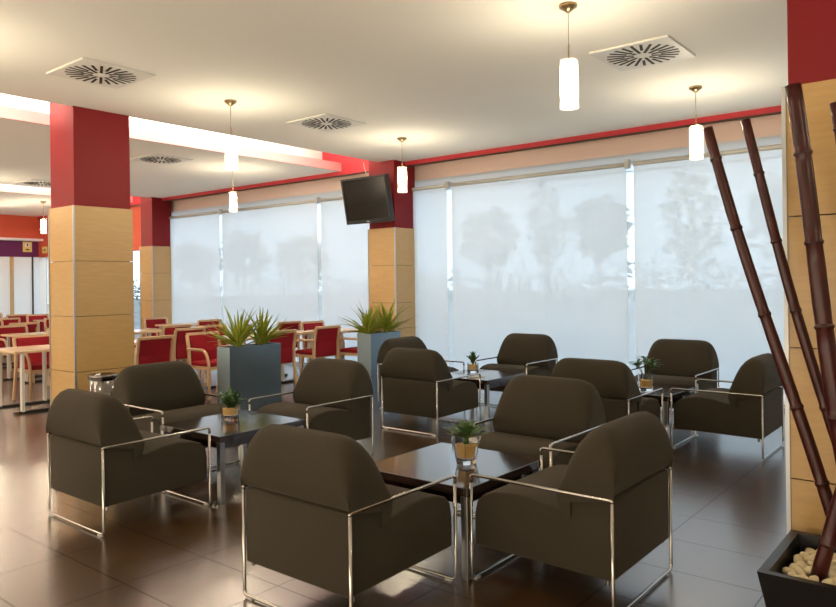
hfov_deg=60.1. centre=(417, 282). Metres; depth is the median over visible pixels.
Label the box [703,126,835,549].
bamboo pole
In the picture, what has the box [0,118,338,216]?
ceiling
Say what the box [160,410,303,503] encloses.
coffee table
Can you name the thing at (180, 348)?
dining chair
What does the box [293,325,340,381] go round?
dining chair
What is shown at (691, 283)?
roller blind
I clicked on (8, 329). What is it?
dining chair
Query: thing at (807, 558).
pebble
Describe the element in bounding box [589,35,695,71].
ceiling vent
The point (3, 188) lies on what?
trim
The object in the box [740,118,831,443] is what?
bamboo pole
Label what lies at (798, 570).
pebble
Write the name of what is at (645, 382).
glass vase
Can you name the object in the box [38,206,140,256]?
wall
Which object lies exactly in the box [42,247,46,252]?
exit sign
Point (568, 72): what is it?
pendant lamp
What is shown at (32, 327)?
dining chair
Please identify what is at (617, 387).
armchair
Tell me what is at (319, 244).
tree
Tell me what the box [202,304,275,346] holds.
spiky plant
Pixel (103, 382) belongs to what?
waste bin
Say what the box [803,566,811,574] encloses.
pebble
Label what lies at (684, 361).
armchair
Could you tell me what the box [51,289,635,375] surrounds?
ground
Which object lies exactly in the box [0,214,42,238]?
trim
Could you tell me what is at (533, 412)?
armchair
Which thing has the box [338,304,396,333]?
spiky plant
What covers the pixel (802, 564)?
pebble
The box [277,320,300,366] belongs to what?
dining chair
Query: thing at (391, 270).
column
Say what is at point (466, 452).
glass vase
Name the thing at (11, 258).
trim
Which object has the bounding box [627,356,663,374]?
leafy sprig
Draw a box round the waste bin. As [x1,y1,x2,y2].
[87,372,117,395]
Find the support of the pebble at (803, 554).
on the pebble
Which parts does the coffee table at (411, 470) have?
leg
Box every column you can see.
[48,102,134,405]
[139,197,171,336]
[367,160,414,336]
[781,0,835,534]
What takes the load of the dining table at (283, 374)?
on the floor
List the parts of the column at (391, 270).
corner trim, wood panel, wood panel, wood panel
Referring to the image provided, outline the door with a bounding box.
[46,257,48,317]
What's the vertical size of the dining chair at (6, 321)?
0.872 m
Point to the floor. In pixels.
(161, 549)
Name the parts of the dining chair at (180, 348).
leg, panel, rail, leg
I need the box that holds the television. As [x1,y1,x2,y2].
[340,174,394,224]
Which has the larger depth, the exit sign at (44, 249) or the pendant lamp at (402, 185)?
the exit sign at (44, 249)
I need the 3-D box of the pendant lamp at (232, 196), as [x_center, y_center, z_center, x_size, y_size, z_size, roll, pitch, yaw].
[-3.086,-1.545,12.052,0.132,0.731,0.132,-1,0,39]
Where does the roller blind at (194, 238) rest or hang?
attached to the window
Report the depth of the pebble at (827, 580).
2.73 m
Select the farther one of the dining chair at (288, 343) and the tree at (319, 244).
the tree at (319, 244)
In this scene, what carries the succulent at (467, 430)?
on the glass vase at (466, 452)
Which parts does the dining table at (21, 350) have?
leg, leg, leg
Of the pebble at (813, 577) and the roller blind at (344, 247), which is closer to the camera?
the pebble at (813, 577)
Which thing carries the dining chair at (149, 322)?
on the floor
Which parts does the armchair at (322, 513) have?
leg frame, backrest, seat, armrest, leg frame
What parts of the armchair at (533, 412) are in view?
armrest, leg frame, seat, backrest, armrest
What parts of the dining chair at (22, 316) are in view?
rail, panel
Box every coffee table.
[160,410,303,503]
[375,442,539,580]
[450,369,524,424]
[637,382,695,438]
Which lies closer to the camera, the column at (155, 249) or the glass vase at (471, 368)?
the glass vase at (471, 368)
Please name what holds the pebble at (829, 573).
on the pebble
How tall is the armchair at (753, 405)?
0.847 m
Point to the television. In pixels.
(368, 199)
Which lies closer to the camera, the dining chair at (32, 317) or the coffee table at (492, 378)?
the coffee table at (492, 378)
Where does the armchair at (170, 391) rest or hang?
on the floor
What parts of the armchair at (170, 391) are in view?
armrest, backrest, seat, leg frame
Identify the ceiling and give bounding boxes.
[0,0,787,161]
[0,93,321,188]
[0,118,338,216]
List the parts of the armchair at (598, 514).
leg frame, armrest, seat, armrest, backrest, leg frame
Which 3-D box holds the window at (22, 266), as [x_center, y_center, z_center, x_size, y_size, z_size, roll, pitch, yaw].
[-14.730,0.526,15.143,0.050,2.360,13.090,-1,0,39]
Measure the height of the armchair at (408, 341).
0.847 m
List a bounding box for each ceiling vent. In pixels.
[15,179,50,186]
[46,57,154,88]
[130,153,192,164]
[286,113,365,131]
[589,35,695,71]
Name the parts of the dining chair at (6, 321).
rail, panel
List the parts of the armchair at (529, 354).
seat, backrest, armrest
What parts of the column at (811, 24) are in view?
corner trim, wood panel, wood panel, wood panel, wood panel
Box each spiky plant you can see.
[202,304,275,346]
[241,308,294,344]
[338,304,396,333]
[358,299,415,332]
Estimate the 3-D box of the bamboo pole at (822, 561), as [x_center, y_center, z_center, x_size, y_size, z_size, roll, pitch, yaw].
[1.718,0.282,2.714,0.459,1.776,0.068,-1,0,28]
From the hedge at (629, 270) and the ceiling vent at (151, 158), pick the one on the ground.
the hedge at (629, 270)
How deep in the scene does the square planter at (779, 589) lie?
2.73 m
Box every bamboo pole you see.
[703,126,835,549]
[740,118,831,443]
[785,83,835,463]
[810,486,835,581]
[829,102,835,144]
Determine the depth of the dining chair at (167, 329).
11.86 m
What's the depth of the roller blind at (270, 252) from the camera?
14.03 m
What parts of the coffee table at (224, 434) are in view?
leg, leg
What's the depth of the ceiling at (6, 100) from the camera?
10.72 m
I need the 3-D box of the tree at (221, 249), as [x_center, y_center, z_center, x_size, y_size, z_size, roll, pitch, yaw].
[-12.228,-0.956,50.948,4.112,5.666,3.985,-1,0,39]
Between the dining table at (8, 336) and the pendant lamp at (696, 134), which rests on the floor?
the dining table at (8, 336)
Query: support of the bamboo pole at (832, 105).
in the square planter at (779, 589)
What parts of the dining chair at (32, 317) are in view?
rail, panel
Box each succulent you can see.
[442,419,488,441]
[467,351,479,363]
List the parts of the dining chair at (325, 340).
leg, seat, leg, seat frame, panel, rail, leg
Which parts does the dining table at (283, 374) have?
leg, leg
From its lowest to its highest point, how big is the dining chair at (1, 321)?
0.872 m
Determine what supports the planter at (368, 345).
on the floor
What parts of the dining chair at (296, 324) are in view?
rail, panel, leg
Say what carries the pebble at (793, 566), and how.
on the pebble
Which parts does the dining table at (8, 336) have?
leg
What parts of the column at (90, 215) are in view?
corner trim, wood panel, wood panel, wood panel, wood panel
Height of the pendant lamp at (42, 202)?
0.731 m
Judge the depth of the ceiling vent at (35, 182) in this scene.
13.33 m
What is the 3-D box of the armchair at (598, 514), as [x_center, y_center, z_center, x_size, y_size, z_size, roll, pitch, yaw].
[0.795,1.087,3.718,0.783,0.847,0.740,-1,0,39]
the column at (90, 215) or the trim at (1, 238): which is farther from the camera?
the trim at (1, 238)
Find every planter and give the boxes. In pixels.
[217,342,280,411]
[357,331,400,399]
[757,529,835,606]
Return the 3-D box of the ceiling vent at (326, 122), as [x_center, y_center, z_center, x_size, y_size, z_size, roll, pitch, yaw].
[-1.105,-1.923,8.731,0.680,0.026,0.680,-1,0,39]
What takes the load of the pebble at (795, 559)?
in the square planter at (779, 589)
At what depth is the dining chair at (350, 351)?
11.37 m
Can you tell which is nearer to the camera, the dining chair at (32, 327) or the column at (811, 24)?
the column at (811, 24)
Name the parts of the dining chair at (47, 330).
leg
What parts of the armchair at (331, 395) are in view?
armrest, leg frame, seat, backrest, armrest, leg frame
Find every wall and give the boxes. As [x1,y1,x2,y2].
[37,105,781,218]
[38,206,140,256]
[39,257,46,313]
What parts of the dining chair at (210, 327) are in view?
rail, panel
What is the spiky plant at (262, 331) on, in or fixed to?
in the planter at (254, 370)
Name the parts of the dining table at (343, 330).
leg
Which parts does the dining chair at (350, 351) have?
seat frame, leg, seat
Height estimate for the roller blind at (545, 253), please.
3.070 m
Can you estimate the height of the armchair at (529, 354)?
0.847 m
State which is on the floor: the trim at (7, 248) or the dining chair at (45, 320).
the dining chair at (45, 320)
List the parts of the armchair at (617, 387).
backrest, seat, armrest, leg frame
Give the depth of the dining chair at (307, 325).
12.47 m
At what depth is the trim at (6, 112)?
10.24 m
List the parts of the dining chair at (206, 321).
panel, rail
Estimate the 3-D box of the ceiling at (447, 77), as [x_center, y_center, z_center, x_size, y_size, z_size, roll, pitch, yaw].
[0.457,-1.981,2.662,12.990,0.050,13.150,-1,0,39]
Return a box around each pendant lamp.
[40,201,46,233]
[224,99,237,170]
[229,194,236,211]
[397,137,406,192]
[559,1,578,110]
[689,85,702,159]
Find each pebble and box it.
[782,567,794,574]
[787,571,796,575]
[789,563,800,570]
[793,557,804,562]
[795,567,806,575]
[796,561,807,568]
[796,574,808,578]
[799,551,809,558]
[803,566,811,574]
[804,549,815,554]
[804,556,814,561]
[807,560,812,565]
[809,575,818,581]
[822,578,833,584]
[827,572,835,577]
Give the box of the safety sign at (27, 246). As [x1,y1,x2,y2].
[23,242,31,251]
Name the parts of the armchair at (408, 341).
leg frame, backrest, seat, armrest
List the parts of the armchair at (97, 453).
leg frame, backrest, armrest, seat, armrest, leg frame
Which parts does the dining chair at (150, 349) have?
leg, rail, leg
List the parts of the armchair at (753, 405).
leg frame, armrest, seat, armrest, backrest, leg frame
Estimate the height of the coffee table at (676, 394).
0.470 m
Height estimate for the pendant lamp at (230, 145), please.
0.731 m
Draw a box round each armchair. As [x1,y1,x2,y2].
[46,388,211,536]
[112,361,239,469]
[240,424,457,606]
[248,358,373,455]
[377,336,464,408]
[381,347,480,436]
[452,375,605,515]
[469,411,672,606]
[475,333,557,405]
[550,358,663,424]
[631,339,718,425]
[670,353,783,459]
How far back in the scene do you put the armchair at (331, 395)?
6.22 m
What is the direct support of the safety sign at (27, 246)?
attached to the wall at (42, 260)
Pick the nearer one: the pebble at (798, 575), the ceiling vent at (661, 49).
the pebble at (798, 575)
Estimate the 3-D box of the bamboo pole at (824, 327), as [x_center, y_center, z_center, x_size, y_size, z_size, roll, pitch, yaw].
[1.655,0.172,2.911,0.313,1.995,0.086,-1,0,44]
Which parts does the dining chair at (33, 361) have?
leg, leg, rail, seat frame, panel, seat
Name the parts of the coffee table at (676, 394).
leg, leg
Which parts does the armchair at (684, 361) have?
seat, backrest, armrest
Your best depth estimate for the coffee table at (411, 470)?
4.02 m
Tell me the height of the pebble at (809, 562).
0.032 m
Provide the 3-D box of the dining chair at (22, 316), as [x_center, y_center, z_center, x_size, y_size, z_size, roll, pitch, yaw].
[-9.911,1.210,17.714,0.566,0.872,0.576,-1,0,39]
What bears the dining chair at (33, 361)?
on the floor
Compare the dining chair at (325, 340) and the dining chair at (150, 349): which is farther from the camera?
the dining chair at (325, 340)
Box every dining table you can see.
[0,344,49,414]
[1,332,49,383]
[33,319,43,331]
[134,328,161,336]
[155,323,196,360]
[202,335,253,388]
[252,330,313,382]
[306,328,358,359]
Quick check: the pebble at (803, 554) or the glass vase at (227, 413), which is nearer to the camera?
the pebble at (803, 554)
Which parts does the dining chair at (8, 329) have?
panel, rail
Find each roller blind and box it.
[169,209,222,326]
[221,197,320,363]
[320,181,450,365]
[450,159,630,370]
[633,144,784,406]
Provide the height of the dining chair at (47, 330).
0.872 m
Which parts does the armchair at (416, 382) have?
leg frame, backrest, seat, armrest, leg frame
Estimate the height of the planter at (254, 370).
0.860 m
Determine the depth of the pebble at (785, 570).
2.86 m
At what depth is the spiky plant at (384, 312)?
9.74 m
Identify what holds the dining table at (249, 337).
on the floor
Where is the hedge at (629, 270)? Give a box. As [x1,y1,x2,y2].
[134,261,634,308]
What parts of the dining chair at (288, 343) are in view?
panel, rail, leg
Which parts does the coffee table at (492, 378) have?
leg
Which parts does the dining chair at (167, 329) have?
rail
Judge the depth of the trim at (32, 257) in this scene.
20.07 m
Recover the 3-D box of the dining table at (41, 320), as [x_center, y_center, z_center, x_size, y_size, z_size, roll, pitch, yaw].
[-8.498,1.249,17.006,0.750,0.758,0.750,-1,0,39]
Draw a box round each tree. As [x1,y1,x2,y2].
[220,237,222,276]
[318,242,321,280]
[627,208,632,247]
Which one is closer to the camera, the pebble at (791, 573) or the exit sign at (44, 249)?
the pebble at (791, 573)
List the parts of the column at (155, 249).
corner trim, wood panel, wood panel, wood panel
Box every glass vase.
[220,405,239,420]
[451,436,480,464]
[467,362,478,372]
[638,373,652,391]
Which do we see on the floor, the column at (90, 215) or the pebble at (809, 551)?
the column at (90, 215)
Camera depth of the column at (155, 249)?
16.03 m
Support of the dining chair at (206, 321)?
on the floor
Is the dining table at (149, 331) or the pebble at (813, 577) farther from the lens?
the dining table at (149, 331)
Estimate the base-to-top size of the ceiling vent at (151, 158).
0.026 m
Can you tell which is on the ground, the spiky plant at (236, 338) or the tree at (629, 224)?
the tree at (629, 224)
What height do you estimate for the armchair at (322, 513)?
0.847 m
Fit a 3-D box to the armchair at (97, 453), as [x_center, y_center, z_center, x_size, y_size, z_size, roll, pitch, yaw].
[-1.954,1.121,4.898,0.740,0.847,0.783,-1,0,39]
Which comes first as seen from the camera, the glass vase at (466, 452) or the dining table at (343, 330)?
the glass vase at (466, 452)
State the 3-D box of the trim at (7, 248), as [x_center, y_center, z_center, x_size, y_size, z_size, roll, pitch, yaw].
[-14.751,-0.873,15.146,0.040,0.440,13.090,-1,0,39]
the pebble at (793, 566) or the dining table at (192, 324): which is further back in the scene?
the dining table at (192, 324)
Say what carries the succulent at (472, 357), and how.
on the glass vase at (471, 368)
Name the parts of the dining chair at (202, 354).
leg, leg, rail, panel, seat frame, seat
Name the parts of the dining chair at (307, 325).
leg, rail, panel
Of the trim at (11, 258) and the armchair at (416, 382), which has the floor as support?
the armchair at (416, 382)
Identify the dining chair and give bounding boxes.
[0,317,20,325]
[0,320,13,361]
[0,324,40,374]
[6,314,28,322]
[9,322,38,370]
[12,334,49,401]
[26,314,48,331]
[32,329,49,385]
[43,318,48,330]
[134,333,147,352]
[134,335,174,364]
[143,317,167,335]
[161,324,191,347]
[174,327,206,382]
[182,319,221,360]
[185,331,232,399]
[198,324,245,379]
[268,329,297,385]
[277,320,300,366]
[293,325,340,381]
[300,320,344,371]
[339,325,383,356]
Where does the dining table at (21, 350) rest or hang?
on the floor
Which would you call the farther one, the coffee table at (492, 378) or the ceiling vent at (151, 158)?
the ceiling vent at (151, 158)
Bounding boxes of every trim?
[0,105,341,170]
[0,184,132,201]
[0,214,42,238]
[0,237,42,241]
[0,240,38,256]
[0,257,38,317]
[10,257,13,314]
[32,257,33,313]
[38,111,780,219]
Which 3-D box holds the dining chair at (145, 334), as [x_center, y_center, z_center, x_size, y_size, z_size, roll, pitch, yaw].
[-5.205,1.151,12.898,0.566,0.872,0.576,-1,0,39]
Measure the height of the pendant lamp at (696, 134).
0.731 m
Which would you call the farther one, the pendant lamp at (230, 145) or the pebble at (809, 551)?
the pendant lamp at (230, 145)
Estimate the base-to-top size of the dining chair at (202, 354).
0.872 m
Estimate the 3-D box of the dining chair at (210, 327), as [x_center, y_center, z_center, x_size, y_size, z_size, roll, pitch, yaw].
[-3.156,1.125,11.647,0.566,0.872,0.576,-1,0,39]
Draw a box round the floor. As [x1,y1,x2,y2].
[0,355,786,606]
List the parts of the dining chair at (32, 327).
rail, panel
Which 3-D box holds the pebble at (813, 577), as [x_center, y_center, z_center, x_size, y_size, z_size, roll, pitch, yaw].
[1.523,1.142,2.778,0.049,0.030,0.037,-1,0,-44]
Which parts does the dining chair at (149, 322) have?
rail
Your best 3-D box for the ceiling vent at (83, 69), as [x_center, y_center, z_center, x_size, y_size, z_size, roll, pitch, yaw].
[-2.896,-1.901,6.604,0.680,0.026,0.680,-1,0,39]
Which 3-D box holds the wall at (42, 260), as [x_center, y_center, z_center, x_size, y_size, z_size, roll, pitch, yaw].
[-14.740,-0.293,15.342,0.200,4.000,13.400,-1,0,39]
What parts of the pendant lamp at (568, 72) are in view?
cord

